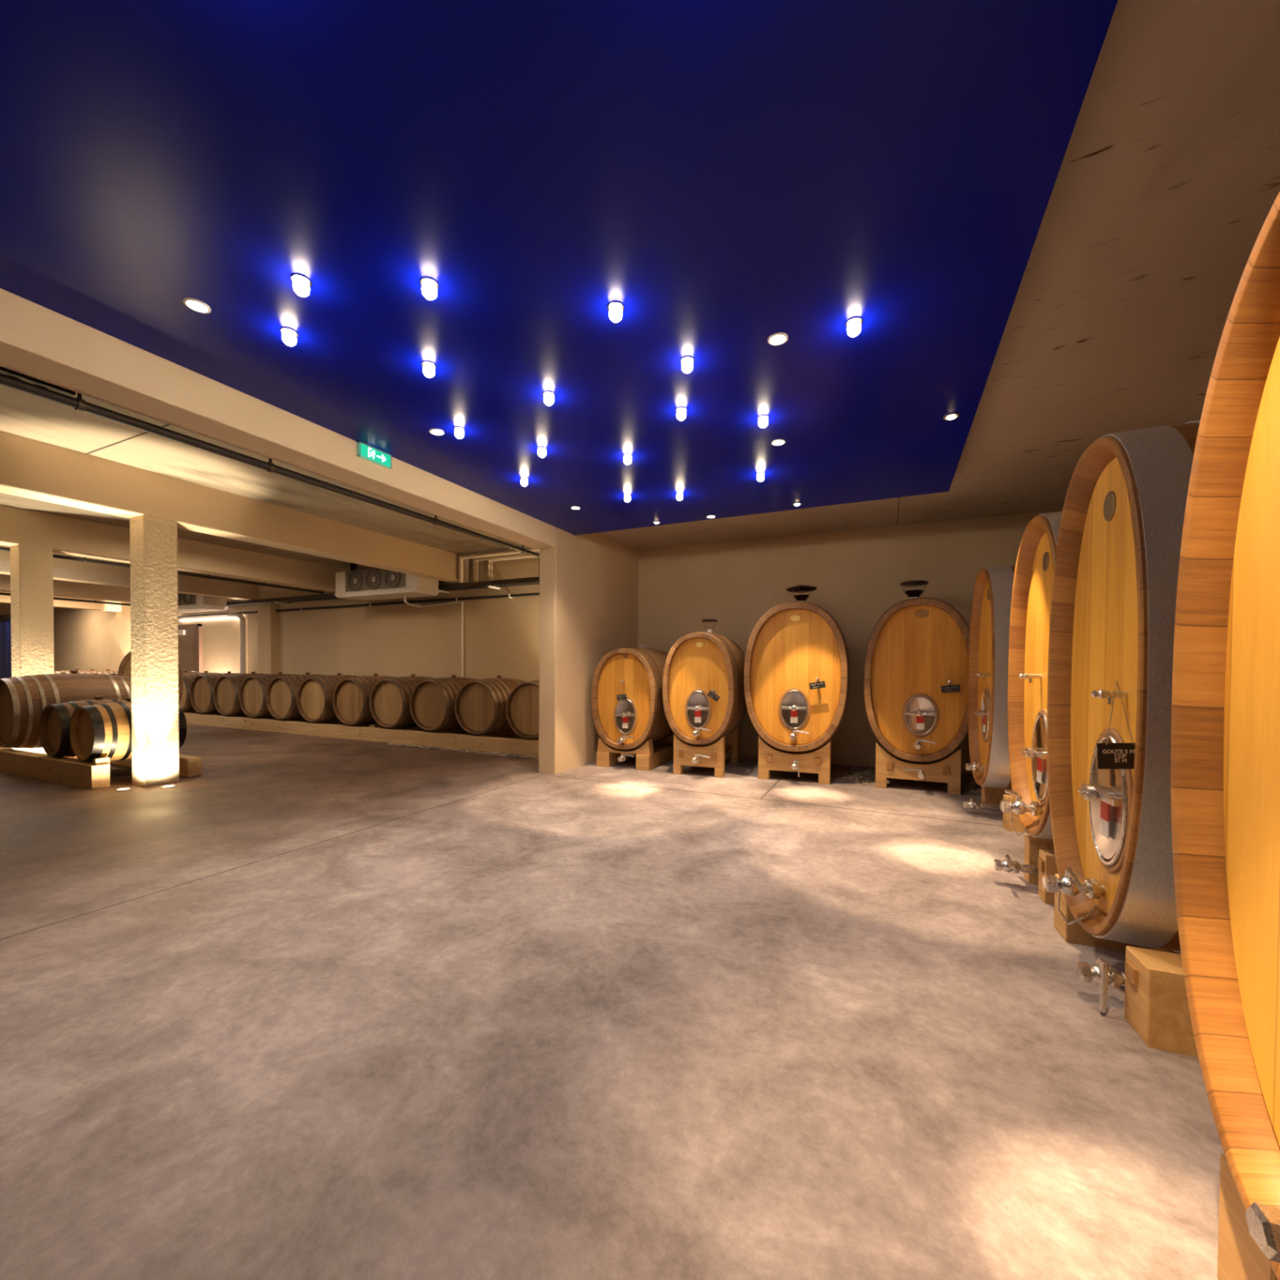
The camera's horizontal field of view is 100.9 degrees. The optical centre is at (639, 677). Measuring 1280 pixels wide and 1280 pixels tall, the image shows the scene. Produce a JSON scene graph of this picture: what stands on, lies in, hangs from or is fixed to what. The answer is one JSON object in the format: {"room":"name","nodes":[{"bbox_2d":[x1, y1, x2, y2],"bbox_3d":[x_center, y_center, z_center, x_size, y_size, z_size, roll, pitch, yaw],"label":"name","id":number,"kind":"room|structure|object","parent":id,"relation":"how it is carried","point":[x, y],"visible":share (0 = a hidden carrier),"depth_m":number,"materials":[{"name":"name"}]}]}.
{"room":"wine cellar","nodes":[
{"label":"wine cellar","id":0,"kind":"room"},
{"bbox_2d":[0,372,528,569],"bbox_3d":[-12.406,-2.139,6.879,21.640,0.238,12.400,1,1,25],"label":"ceiling","id":1,"kind":"structure","parent":0,"point":[22,414],"depth_m":5.11,"materials":[{"name":"concrete"}]},
{"bbox_2d":[0,591,121,611],"bbox_3d":[-16.210,-1.884,8.585,0.290,0.460,11.860,1,1,25],"label":"beam","id":2,"kind":"structure","parent":1,"relation":"attached to","point":[3,598],"depth_m":13.16,"materials":[{"name":"paint"}]},
{"bbox_2d":[0,573,130,602],"bbox_3d":[-13.493,-1.843,7.314,0.290,0.460,11.860,1,1,25],"label":"beam","id":3,"kind":"structure","parent":1,"relation":"attached to","point":[60,588],"depth_m":11.05,"materials":[{"name":"paint"}]},
{"bbox_2d":[0,592,130,605],"bbox_3d":[-12.930,-1.808,9.028,0.060,0.480,7.440,1,1,25],"label":"drain line","id":4,"kind":"object","parent":1,"relation":"hanging from","point":[1,593],"visible":0.4,"depth_m":11.30,"materials":[{"name":"metal"}]},
{"bbox_2d":[0,545,258,599],"bbox_3d":[-10.776,-1.802,6.044,0.290,0.460,11.860,1,1,25],"label":"beam","id":5,"kind":"structure","parent":1,"relation":"attached to","point":[66,570],"depth_m":9.26,"materials":[{"name":"paint"}]},
{"bbox_2d":[0,546,324,594],"bbox_3d":[-7.468,-1.731,6.473,0.055,0.468,7.440,1,1,25],"label":"drain line","id":6,"kind":"object","parent":1,"relation":"hanging from","point":[83,559],"visible":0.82,"depth_m":7.99,"materials":[{"name":"metal"}]},
{"bbox_2d":[0,504,350,591],"bbox_3d":[-8.040,-1.760,4.765,0.290,0.460,11.860,1,1,25],"label":"beam","id":7,"kind":"structure","parent":1,"relation":"attached to","point":[64,535],"depth_m":7.05,"materials":[{"name":"paint"}]},
{"bbox_2d":[177,593,228,613],"bbox_3d":[-9.680,-1.750,11.351,1.980,0.652,0.480,1,1,25],"label":"fan","id":8,"kind":"object","parent":1,"relation":"hanging from","point":[187,603],"visible":0.3,"depth_m":10.98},
{"bbox_2d":[177,604,228,613],"bbox_3d":[-9.678,-1.459,11.365,1.980,0.070,0.460,1,1,25],"label":"drip tray","id":9,"kind":"object","parent":8,"relation":"on","point":[182,608],"depth_m":11.04,"materials":[{"name":"white paint"}]},
{"bbox_2d":[0,431,468,583],"bbox_3d":[-5.443,-1.719,3.473,0.290,0.460,11.720,1,1,25],"label":"beam","id":10,"kind":"structure","parent":1,"relation":"attached to","point":[30,468],"depth_m":5.28,"materials":[{"name":"paint"}]},
{"bbox_2d":[0,373,539,557],"bbox_3d":[-2.874,-1.568,2.173,0.060,0.580,11.340,1,1,25],"label":"pipe","id":11,"kind":"object","parent":1,"relation":"hanging from","point":[79,404],"visible":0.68,"depth_m":3.04,"materials":[{"name":"metal"}]},
{"bbox_2d":[0,288,555,549],"bbox_3d":[-3.089,-1.613,1.285,0.281,0.564,9.750,1,1,25],"label":"beam","id":12,"kind":"structure","parent":1,"relation":"attached to","point":[37,341],"depth_m":2.81,"materials":[{"name":"paint"}]},
{"bbox_2d":[0,366,75,395],"bbox_3d":[-3.362,-1.335,1.201,0.095,0.050,2.960,1,1,25],"label":"channel","id":13,"kind":"object","parent":12,"relation":"attached to","point":[9,372],"visible":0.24,"depth_m":2.41,"materials":[{"name":"metal"}]},
{"bbox_2d":[356,441,391,469],"bbox_3d":[-1.822,-1.522,3.636,0.026,0.094,0.256,1,1,25],"label":"exit sign","id":14,"kind":"object","parent":12,"relation":"attached to","point":[367,452],"visible":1,"depth_m":3.62,"materials":[{"name":"teal"}]},
{"bbox_2d":[334,562,439,600],"bbox_3d":[-4.246,-1.667,8.809,1.980,0.652,0.480,1,1,25],"label":"air cooler unit","id":15,"kind":"object","parent":1,"relation":"hanging from","point":[374,584],"visible":0.93,"depth_m":8.60,"materials":[{"name":"metal"}]},
{"bbox_2d":[334,586,439,600],"bbox_3d":[-4.244,-1.377,8.823,1.980,0.070,0.460,1,1,25],"label":"drip tray","id":16,"kind":"object","parent":15,"relation":"on","point":[387,593],"depth_m":8.63,"materials":[{"name":"white paint"}]},
{"bbox_2d":[458,547,539,582],"bbox_3d":[-1.663,-1.713,7.899,2.712,0.432,0.090,1,1,25],"label":"duct","id":17,"kind":"object","parent":1,"relation":"attached to","point":[461,557],"visible":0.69,"depth_m":8.25,"materials":[{"name":"metal"}]},
{"bbox_2d":[473,551,539,582],"bbox_3d":[-1.526,-1.703,7.956,2.512,0.412,0.090,1,1,25],"label":"duct","id":18,"kind":"object","parent":1,"relation":"attached to","point":[476,560],"visible":0.45,"depth_m":8.33,"materials":[{"name":"metal"}]},
{"bbox_2d":[487,555,537,580],"bbox_3d":[-1.389,-1.693,8.013,2.312,0.392,0.090,1,1,25],"label":"duct","id":19,"kind":"object","parent":1,"relation":"hanging from","point":[490,562],"visible":0.31,"depth_m":8.38,"materials":[{"name":"metal"}]},
{"bbox_2d":[257,597,279,674],"bbox_3d":[-7.754,-0.355,11.076,0.440,2.560,0.220,1,1,25],"label":"pillar","id":20,"kind":"structure","parent":0,"point":[268,616],"depth_m":10.96,"materials":[{"name":"paint"}]},
{"bbox_2d":[53,510,1062,774],"bbox_3d":[-7.283,-0.592,11.084,27.400,3.200,0.300,1,1,25],"label":"wall","id":21,"kind":"structure","parent":0,"point":[857,575],"depth_m":7.33,"materials":[{"name":"paint"}]},
{"bbox_2d":[177,623,202,672],"bbox_3d":[-10.627,-0.189,12.447,1.000,2.100,0.135,1,1,25],"label":"door","id":22,"kind":"structure","parent":21,"relation":"in","point":[189,636],"depth_m":12.38,"materials":[{"name":"metal"}]},
{"bbox_2d":[226,613,246,673],"bbox_3d":[-8.786,-0.268,11.527,0.556,2.275,0.110,1,1,25],"label":"drainpipe","id":23,"kind":"object","parent":21,"relation":"attached to","point":[242,620],"visible":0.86,"depth_m":11.39,"materials":[{"name":"white plastic"}]},
{"bbox_2d":[177,592,539,617],"bbox_3d":[-5.872,-1.352,10.206,12.400,0.060,0.075,1,1,25],"label":"pipe","id":24,"kind":"object","parent":21,"relation":"attached to","point":[508,595],"visible":0.84,"depth_m":9.56,"materials":[{"name":"metal"}]},
{"bbox_2d":[226,576,539,608],"bbox_3d":[-5.747,-1.510,9.994,12.000,0.105,0.310,1,1,25],"label":"cable tray","id":25,"kind":"object","parent":21,"relation":"attached to","point":[530,580],"visible":0.39,"depth_m":8.71,"materials":[{"name":"metal"}]},
{"bbox_2d":[404,595,463,676],"bbox_3d":[-3.545,-0.186,8.791,0.993,2.280,0.655,1,1,25],"label":"drainpipe","id":26,"kind":"object","parent":21,"relation":"attached to","point":[405,597],"visible":0.83,"depth_m":8.86,"materials":[{"name":"white plastic"}]},
{"bbox_2d":[538,527,638,774],"bbox_3d":[-0.556,-0.408,6.664,0.216,2.920,2.110,1,1,25],"label":"wall","id":27,"kind":"structure","parent":0,"point":[588,583],"depth_m":6.06,"materials":[{"name":"paint"}]},
{"bbox_2d":[0,724,1224,1279],"bbox_3d":[-9.458,1.112,5.545,28.200,0.250,12.400,1,1,25],"label":"floor","id":28,"kind":"structure","parent":0,"point":[296,1006],"depth_m":1.63,"materials":[{"name":"concrete"}]},
{"bbox_2d":[0,613,11,679],"bbox_3d":[-16.275,-0.410,13.582,2.610,2.380,0.060,1,1,25],"label":"curtain","id":29,"kind":"object","parent":28,"relation":"on","point":[5,620],"visible":0.25,"depth_m":13.55,"materials":[{"name":"fabric"}]},
{"bbox_2d":[9,543,53,754],"bbox_3d":[-7.305,-0.282,6.362,0.270,2.580,0.280,1,1,25],"label":"column","id":30,"kind":"structure","parent":28,"relation":"on","point":[32,611],"depth_m":6.26,"materials":[{"name":"paint"}]},
{"bbox_2d":[0,747,110,789],"bbox_3d":[-6.836,0.894,5.700,4.011,0.218,0.130,1,1,23],"label":"rail","id":31,"kind":"object","parent":28,"relation":"on","point":[61,770],"visible":1,"depth_m":5.14,"materials":[{"name":"brown wood"}]},
{"bbox_2d":[39,696,126,756],"bbox_3d":[-5.658,0.507,5.530,0.584,0.616,0.710,1,1,25],"label":"wine barrel","id":32,"kind":"object","parent":31,"relation":"on","point":[55,718],"visible":0.37,"depth_m":5.26,"materials":[{"name":"brown wood"}]},
{"bbox_2d":[69,697,186,761],"bbox_3d":[-5.108,0.515,5.301,0.584,0.616,0.710,1,1,25],"label":"wine barrel","id":33,"kind":"object","parent":31,"relation":"on","point":[97,731],"visible":0.52,"depth_m":5.04,"materials":[{"name":"brown wood"}]},
{"bbox_2d":[72,754,201,777],"bbox_3d":[-6.471,0.901,6.341,4.126,0.188,0.120,1,1,25],"label":"rail","id":34,"kind":"object","parent":28,"relation":"on","point":[188,766],"visible":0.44,"depth_m":5.47,"materials":[{"name":"brown wood"}]},
{"bbox_2d":[0,670,131,748],"bbox_3d":[-6.657,0.367,6.222,0.860,0.894,1.150,1,1,25],"label":"wine barrel","id":35,"kind":"object","parent":34,"relation":"on","point":[23,700],"visible":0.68,"depth_m":5.78,"materials":[{"name":"brown wood"}]},
{"bbox_2d":[129,514,179,786],"bbox_3d":[-4.687,-0.241,5.108,0.265,2.580,0.263,1,1,25],"label":"column","id":36,"kind":"structure","parent":28,"relation":"on","point":[153,559],"depth_m":5.02,"materials":[{"name":"paint"}]},
{"bbox_2d":[183,712,538,756],"bbox_3d":[-7.880,0.826,9.925,15.736,0.196,0.130,1,1,25],"label":"rail","id":37,"kind":"object","parent":28,"relation":"on","point":[479,743],"visible":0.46,"depth_m":8.04,"materials":[{"name":"brown wood"}]},
{"bbox_2d":[183,711,538,740],"bbox_3d":[-7.522,0.815,10.691,15.736,0.196,0.130,1,1,25],"label":"rail","id":38,"kind":"object","parent":28,"relation":"on","point":[512,734],"visible":0.05,"depth_m":8.87,"materials":[{"name":"brown wood"}]},
{"bbox_2d":[178,671,222,711],"bbox_3d":[-8.975,0.291,10.941,0.806,0.840,1.000,1,1,25],"label":"wine barrel","id":39,"kind":"object","parent":38,"relation":"on","point":[185,704],"visible":0.27,"depth_m":10.46,"materials":[{"name":"wood"}]},
{"bbox_2d":[189,671,239,713],"bbox_3d":[-8.227,0.303,10.592,0.806,0.840,1.000,1,1,25],"label":"wine barrel","id":40,"kind":"object","parent":38,"relation":"on","point":[201,691],"visible":0.44,"depth_m":10.19,"materials":[{"name":"wood"}]},
{"bbox_2d":[213,671,269,715],"bbox_3d":[-7.476,0.314,10.225,0.806,0.840,1.000,1,1,25],"label":"wine barrel","id":41,"kind":"object","parent":38,"relation":"on","point":[226,687],"visible":0.42,"depth_m":9.82,"materials":[{"name":"wood"}]},
{"bbox_2d":[239,671,295,717],"bbox_3d":[-6.734,0.326,9.888,0.806,0.840,1.000,1,1,25],"label":"wine barrel","id":42,"kind":"object","parent":38,"relation":"on","point":[252,691],"visible":0.45,"depth_m":9.48,"materials":[{"name":"wood"}]},
{"bbox_2d":[266,672,325,719],"bbox_3d":[-5.990,0.337,9.528,0.806,0.840,1.000,1,1,25],"label":"wine barrel","id":43,"kind":"object","parent":38,"relation":"on","point":[282,691],"visible":0.48,"depth_m":9.12,"materials":[{"name":"wood"}]},
{"bbox_2d":[297,672,361,722],"bbox_3d":[-5.214,0.349,9.164,0.806,0.840,1.000,1,1,25],"label":"wine barrel","id":44,"kind":"object","parent":38,"relation":"on","point":[315,694],"visible":0.52,"depth_m":8.76,"materials":[{"name":"wood"}]},
{"bbox_2d":[332,673,397,724],"bbox_3d":[-4.390,0.361,8.779,0.806,0.840,1.000,1,1,25],"label":"wine barrel","id":45,"kind":"object","parent":38,"relation":"on","point":[351,696],"visible":0.55,"depth_m":8.37,"materials":[{"name":"wood"}]},
{"bbox_2d":[369,674,435,728],"bbox_3d":[-3.622,0.373,8.436,0.806,0.840,1.000,1,1,25],"label":"wine barrel","id":46,"kind":"object","parent":38,"relation":"on","point":[389,698],"visible":0.58,"depth_m":8.03,"materials":[{"name":"wood"}]},
{"bbox_2d":[409,675,479,731],"bbox_3d":[-2.848,0.385,8.078,0.806,0.840,1.000,1,1,25],"label":"wine barrel","id":47,"kind":"object","parent":38,"relation":"on","point":[432,701],"visible":0.66,"depth_m":7.67,"materials":[{"name":"wood"}]},
{"bbox_2d":[454,675,526,734],"bbox_3d":[-2.051,0.397,7.694,0.806,0.840,1.000,1,1,25],"label":"wine barrel","id":48,"kind":"object","parent":38,"relation":"on","point":[480,705],"visible":0.8,"depth_m":7.29,"materials":[{"name":"wood"}]},
{"bbox_2d":[506,679,538,738],"bbox_3d":[-1.241,0.409,7.322,0.806,0.840,1.000,1,1,25],"label":"wine barrel","id":49,"kind":"object","parent":38,"relation":"on","point":[522,702],"visible":0.3,"depth_m":6.94,"materials":[{"name":"brown wood"}]},
{"bbox_2d":[387,742,538,759],"bbox_3d":[-2.257,1.002,7.122,3.123,0.031,0.164,1,1,25],"label":"gravel","id":50,"kind":"object","parent":28,"relation":"on","point":[503,754],"visible":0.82,"depth_m":7.14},
{"bbox_2d":[595,733,674,770],"bbox_3d":[0.007,0.868,6.572,0.660,0.340,1.130,1,1,22],"label":"cradle","id":51,"kind":"object","parent":28,"relation":"on","point":[648,757],"visible":0.64,"depth_m":6.15,"materials":[{"name":"brown wood"}]},
{"bbox_2d":[591,644,673,761],"bbox_3d":[-0.008,0.279,6.514,0.828,1.344,1.252,1,1,22],"label":"oval cask","id":52,"kind":"object","parent":51,"relation":"on","point":[628,723],"visible":0.83,"depth_m":6.07,"materials":[{"name":"brown wood"}]},
{"bbox_2d":[617,735,633,743],"bbox_3d":[-0.156,0.710,6.007,0.186,0.097,0.143,1,1,22],"label":"tap","id":53,"kind":"object","parent":52,"relation":"on","point":[622,739],"depth_m":6.05,"materials":[{"name":"metal"}]},
{"bbox_2d":[673,726,739,777],"bbox_3d":[0.794,0.832,6.147,0.540,0.438,1.068,1,1,20],"label":"cradle","id":54,"kind":"object","parent":28,"relation":"on","point":[718,751],"visible":0.91,"depth_m":5.70,"materials":[{"name":"brown wood"}]},
{"bbox_2d":[662,631,746,763],"bbox_3d":[0.777,0.194,6.078,0.808,1.403,1.292,1,1,20],"label":"oval cask","id":55,"kind":"object","parent":54,"relation":"on","point":[699,663],"visible":0.92,"depth_m":5.66,"materials":[{"name":"brown wood"}]},
{"bbox_2d":[692,727,710,736],"bbox_3d":[0.654,0.582,5.584,0.186,0.097,0.143,1,1,20],"label":"tap","id":56,"kind":"object","parent":55,"relation":"on","point":[696,731],"depth_m":5.63,"materials":[{"name":"metal"}]},
{"bbox_2d":[701,618,717,632],"bbox_3d":[0.807,-0.591,6.132,0.186,0.164,0.186,1,1,20],"label":"funnel","id":57,"kind":"object","parent":55,"relation":"on","point":[708,624],"visible":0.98,"depth_m":6.08,"materials":[{"name":"white plastic"}]},
{"bbox_2d":[758,735,832,784],"bbox_3d":[1.754,0.840,5.887,0.710,0.446,1.068,1,1,21],"label":"cradle","id":58,"kind":"object","parent":28,"relation":"on","point":[818,760],"visible":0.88,"depth_m":5.42,"materials":[{"name":"brown wood"}]},
{"bbox_2d":[743,601,849,777],"bbox_3d":[1.740,0.097,5.826,1.050,1.781,1.272,1,1,21],"label":"oval cask","id":59,"kind":"object","parent":58,"relation":"on","point":[793,645],"visible":1,"depth_m":5.39,"materials":[{"name":"brown wood"}]},
{"bbox_2d":[789,729,808,739],"bbox_3d":[1.608,0.584,5.335,0.186,0.097,0.143,1,1,21],"label":"tap","id":60,"kind":"object","parent":59,"relation":"on","point":[793,734],"depth_m":5.38,"materials":[{"name":"metal"}]},
{"bbox_2d":[786,584,816,601],"bbox_3d":[1.788,-0.903,5.859,0.226,0.218,0.226,0,1,-24],"label":"funnel","id":61,"kind":"object","parent":59,"relation":"on","point":[801,593],"visible":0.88,"depth_m":5.79,"materials":[{"name":"silver metal"}]},
{"bbox_2d":[791,589,811,601],"bbox_3d":[1.788,-0.900,5.859,0.217,0.117,0.217,1,1,21],"label":"bowl","id":62,"kind":"object","parent":61,"relation":"on","point":[800,595],"depth_m":5.79,"materials":[{"name":"clear glass"}]},
{"bbox_2d":[670,755,981,795],"bbox_3d":[2.012,1.053,5.976,3.215,0.031,1.036,1,1,25],"label":"gravel","id":63,"kind":"object","parent":28,"relation":"on","point":[968,777],"visible":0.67,"depth_m":5.61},
{"bbox_2d":[875,740,961,795],"bbox_3d":[2.854,0.857,5.495,0.720,0.440,1.068,1,1,25],"label":"cradle","id":64,"kind":"object","parent":28,"relation":"on","point":[947,769],"visible":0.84,"depth_m":5.03,"materials":[{"name":"brown wood"}]},
{"bbox_2d":[863,597,969,779],"bbox_3d":[2.837,0.083,5.435,0.980,1.719,1.272,1,1,25],"label":"oval cask","id":65,"kind":"object","parent":64,"relation":"on","point":[917,646],"visible":0.94,"depth_m":5.02,"materials":[{"name":"brown wood"}]},
{"bbox_2d":[899,580,928,599],"bbox_3d":[2.843,-0.887,5.487,0.265,0.219,0.265,1,1,25],"label":"funnel","id":66,"kind":"object","parent":65,"relation":"on","point":[912,588],"visible":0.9,"depth_m":5.41,"materials":[{"name":"silver metal"}]},
{"bbox_2d":[902,583,926,597],"bbox_3d":[2.843,-0.890,5.487,0.235,0.127,0.235,1,1,25],"label":"bowl","id":67,"kind":"object","parent":66,"relation":"on","point":[911,590],"depth_m":5.42,"materials":[{"name":"clear glass"}]},
{"bbox_2d":[913,739,936,749],"bbox_3d":[2.670,0.633,4.956,0.186,0.097,0.143,1,1,25],"label":"tap","id":68,"kind":"object","parent":65,"relation":"on","point":[917,744],"depth_m":4.99,"materials":[{"name":"metal"}]},
{"bbox_2d":[941,682,960,693],"bbox_3d":[2.850,0.092,4.849,0.156,0.108,0.009,1,1,25],"label":"tag","id":69,"kind":"object","parent":65,"relation":"attached to","point":[950,688],"visible":1,"depth_m":4.85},
{"bbox_2d":[981,786,1026,832],"bbox_3d":[3.260,0.986,3.986,1.042,0.240,0.820,1,1,22],"label":"cradle","id":70,"kind":"object","parent":28,"relation":"on","point":[990,795],"visible":0.12,"depth_m":4.40,"materials":[{"name":"brown wood"}]},
{"bbox_2d":[962,565,1015,810],"bbox_3d":[3.230,0.086,3.986,1.342,1.957,0.890,1,1,22],"label":"oval cask","id":71,"kind":"object","parent":70,"relation":"on","point":[990,615],"visible":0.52,"depth_m":4.05,"materials":[{"name":"brown wood"}]},
{"bbox_2d":[964,759,985,772],"bbox_3d":[2.659,0.706,4.162,0.143,0.097,0.186,1,1,22],"label":"tap","id":72,"kind":"object","parent":71,"relation":"on","point":[975,766],"depth_m":4.20,"materials":[{"name":"metal"}]},
{"bbox_2d":[1023,835,1058,904],"bbox_3d":[2.615,1.006,2.557,1.202,0.240,0.350,1,1,22],"label":"cradle","id":73,"kind":"object","parent":28,"relation":"on","point":[1040,852],"visible":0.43,"depth_m":2.82,"materials":[{"name":"brown wood"}]},
{"bbox_2d":[992,511,1062,874],"bbox_3d":[2.571,0.091,2.589,1.392,1.934,0.868,1,1,22],"label":"oval cask","id":74,"kind":"object","parent":73,"relation":"on","point":[1031,598],"visible":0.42,"depth_m":2.89,"materials":[{"name":"brown wood"}]},
{"bbox_2d":[1000,789,1042,816],"bbox_3d":[2.057,0.677,2.878,0.184,0.112,0.213,1,1,22],"label":"tap","id":75,"kind":"object","parent":74,"relation":"on","point":[1033,805],"depth_m":2.81,"materials":[{"name":"metal"}]},
{"bbox_2d":[1018,673,1041,682],"bbox_3d":[2.093,0.005,2.836,0.102,0.050,0.032,1,1,22],"label":"tap","id":76,"kind":"object","parent":74,"relation":"on","point":[1025,676],"depth_m":2.83,"materials":[{"name":"metal"}]},
{"bbox_2d":[1053,873,1198,1057],"bbox_3d":[2.251,1.016,1.781,1.192,0.240,0.820,1,1,22],"label":"cradle","id":77,"kind":"object","parent":28,"relation":"on","point":[1156,1007],"visible":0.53,"depth_m":1.63,"materials":[{"name":"brown wood"}]},
{"bbox_2d":[1042,419,1199,1012],"bbox_3d":[2.214,0.101,1.794,1.365,2.041,0.868,1,1,22],"label":"oval cask","id":78,"kind":"object","parent":77,"relation":"on","point":[1114,591],"visible":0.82,"depth_m":1.86,"materials":[{"name":"brown wood"}]},
{"bbox_2d":[1042,866,1104,898],"bbox_3d":[1.636,0.786,1.965,0.184,0.112,0.213,1,1,22],"label":"tap","id":79,"kind":"object","parent":78,"relation":"on","point":[1069,884],"depth_m":2.01,"materials":[{"name":"metal"}]},
{"bbox_2d":[1090,689,1128,704],"bbox_3d":[1.644,0.069,1.852,0.102,0.050,0.032,1,1,22],"label":"tap","id":80,"kind":"object","parent":78,"relation":"on","point":[1104,694],"depth_m":1.84,"materials":[{"name":"metal"}]},
{"bbox_2d":[1096,680,1135,768],"bbox_3d":[1.616,0.162,1.777,0.132,0.301,0.008,1,1,13],"label":"tag","id":81,"kind":"object","parent":78,"relation":"hanging from","point":[1109,755],"visible":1,"depth_m":1.78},
{"bbox_2d":[1217,1153,1277,1279],"bbox_3d":[1.506,1.033,0.472,1.182,0.240,0.680,1,1,22],"label":"cradle","id":82,"kind":"object","parent":28,"relation":"on","point":[1240,1257],"visible":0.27,"depth_m":0.96,"materials":[{"name":"brown wood"}]},
{"bbox_2d":[1170,191,1279,1279],"bbox_3d":[1.478,0.057,0.469,1.337,1.823,0.921,1,1,22],"label":"oval cask","id":83,"kind":"object","parent":82,"relation":"on","point":[1225,734],"visible":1,"depth_m":0.97,"materials":[{"name":"brown wood"}]},
{"bbox_2d":[1244,1201,1279,1262],"bbox_3d":[0.897,0.751,0.651,0.143,0.097,0.186,1,1,22],"label":"tap","id":84,"kind":"object","parent":83,"relation":"on","point":[1263,1220],"depth_m":0.72,"materials":[{"name":"metal"}]},
{"bbox_3d":[-7.624,0.761,8.255,0.500,0.387,0.600,0,1,-42],"label":"cradle","id":85,"kind":"object","parent":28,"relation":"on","visible":0},
{"bbox_2d":[117,651,182,704],"bbox_3d":[-7.619,0.078,8.244,0.747,1.189,0.700,0,1,-42],"label":"oval cask","id":86,"kind":"object","parent":85,"relation":"on","point":[125,667],"visible":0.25,"depth_m":7.86,"materials":[{"name":"brown wood"}]},
{"bbox_2d":[600,0,1279,551],"bbox_3d":[0.365,-1.871,0.908,6.560,0.385,12.400,1,1,25],"label":"ceiling","id":87,"kind":"structure","parent":0,"point":[1166,185],"depth_m":2.19,"materials":[{"name":"concrete"}]},
{"bbox_2d":[0,0,1117,535],"bbox_3d":[-1.137,-1.595,0.797,3.670,0.155,9.720,1,1,25],"label":"ceiling panel","id":88,"kind":"object","parent":87,"relation":"attached to","point":[731,175],"visible":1,"depth_m":1.75,"materials":[{"name":"paint"}]},
{"bbox_2d":[182,297,211,313],"bbox_3d":[-1.841,-1.543,2.198,0.090,0.006,0.090,1,1,25],"label":"lamp","id":89,"kind":"object","parent":88,"relation":"attached to","point":[197,305],"visible":1,"depth_m":2.19,"materials":[{"name":"white"}]},
{"bbox_2d":[186,300,207,311],"bbox_3d":[-1.841,-1.543,2.198,0.067,0.004,0.067,1,1,18],"label":"diffuser","id":90,"kind":"object","parent":89,"relation":"attached to","point":[196,305],"depth_m":2.19,"materials":[{"name":"white"}]},
{"bbox_2d":[280,327,297,346],"bbox_3d":[-1.573,-1.519,2.371,0.068,0.056,0.068,1,1,25],"label":"lamp","id":91,"kind":"object","parent":88,"relation":"attached to","point":[289,335],"visible":1,"depth_m":2.35,"materials":[{"name":"glass"}]},
{"bbox_2d":[290,273,311,297],"bbox_3d":[-1.314,-1.512,2.052,0.068,0.056,0.068,1,1,25],"label":"lamp","id":92,"kind":"object","parent":88,"relation":"attached to","point":[301,284],"visible":1,"depth_m":2.03,"materials":[{"name":"glass"}]},
{"bbox_2d":[421,360,435,377],"bbox_3d":[-1.047,-1.520,2.622,0.068,0.056,0.068,1,1,25],"label":"lamp","id":93,"kind":"object","parent":88,"relation":"attached to","point":[428,367],"visible":1,"depth_m":2.60,"materials":[{"name":"glass"}]},
{"bbox_2d":[420,277,438,300],"bbox_3d":[-0.822,-1.508,2.064,0.068,0.056,0.068,1,1,25],"label":"lamp","id":94,"kind":"object","parent":88,"relation":"attached to","point":[429,286],"visible":1,"depth_m":2.05,"materials":[{"name":"glass"}]},
{"bbox_2d":[542,391,555,405],"bbox_3d":[-0.499,-1.520,2.896,0.068,0.056,0.068,1,1,25],"label":"lamp","id":95,"kind":"object","parent":88,"relation":"attached to","point":[548,396],"visible":1,"depth_m":2.88,"materials":[{"name":"glass"}]},
{"bbox_2d":[607,301,623,322],"bbox_3d":[-0.101,-1.505,2.191,0.068,0.056,0.068,1,1,25],"label":"lamp","id":96,"kind":"object","parent":88,"relation":"attached to","point":[615,308],"visible":1,"depth_m":2.17,"materials":[{"name":"glass"}]},
{"bbox_2d":[680,355,694,373],"bbox_3d":[0.229,-1.509,2.566,0.068,0.056,0.068,1,1,25],"label":"lamp","id":97,"kind":"object","parent":88,"relation":"attached to","point":[687,362],"visible":1,"depth_m":2.55,"materials":[{"name":"glass"}]},
{"bbox_2d":[767,332,787,345],"bbox_3d":[0.623,-1.528,2.393,0.090,0.006,0.090,1,1,25],"label":"lamp","id":98,"kind":"object","parent":88,"relation":"attached to","point":[780,338],"visible":1,"depth_m":2.39,"materials":[{"name":"white"}]},
{"bbox_2d":[769,334,785,344],"bbox_3d":[0.623,-1.529,2.393,0.067,0.004,0.067,1,1,33],"label":"diffuser","id":99,"kind":"object","parent":98,"relation":"attached to","point":[774,339],"depth_m":2.39,"materials":[{"name":"white"}]},
{"bbox_2d":[845,316,862,337],"bbox_3d":[0.921,-1.499,2.276,0.068,0.056,0.068,1,1,25],"label":"lamp","id":100,"kind":"object","parent":88,"relation":"attached to","point":[853,325],"visible":1,"depth_m":2.26,"materials":[{"name":"glass"}]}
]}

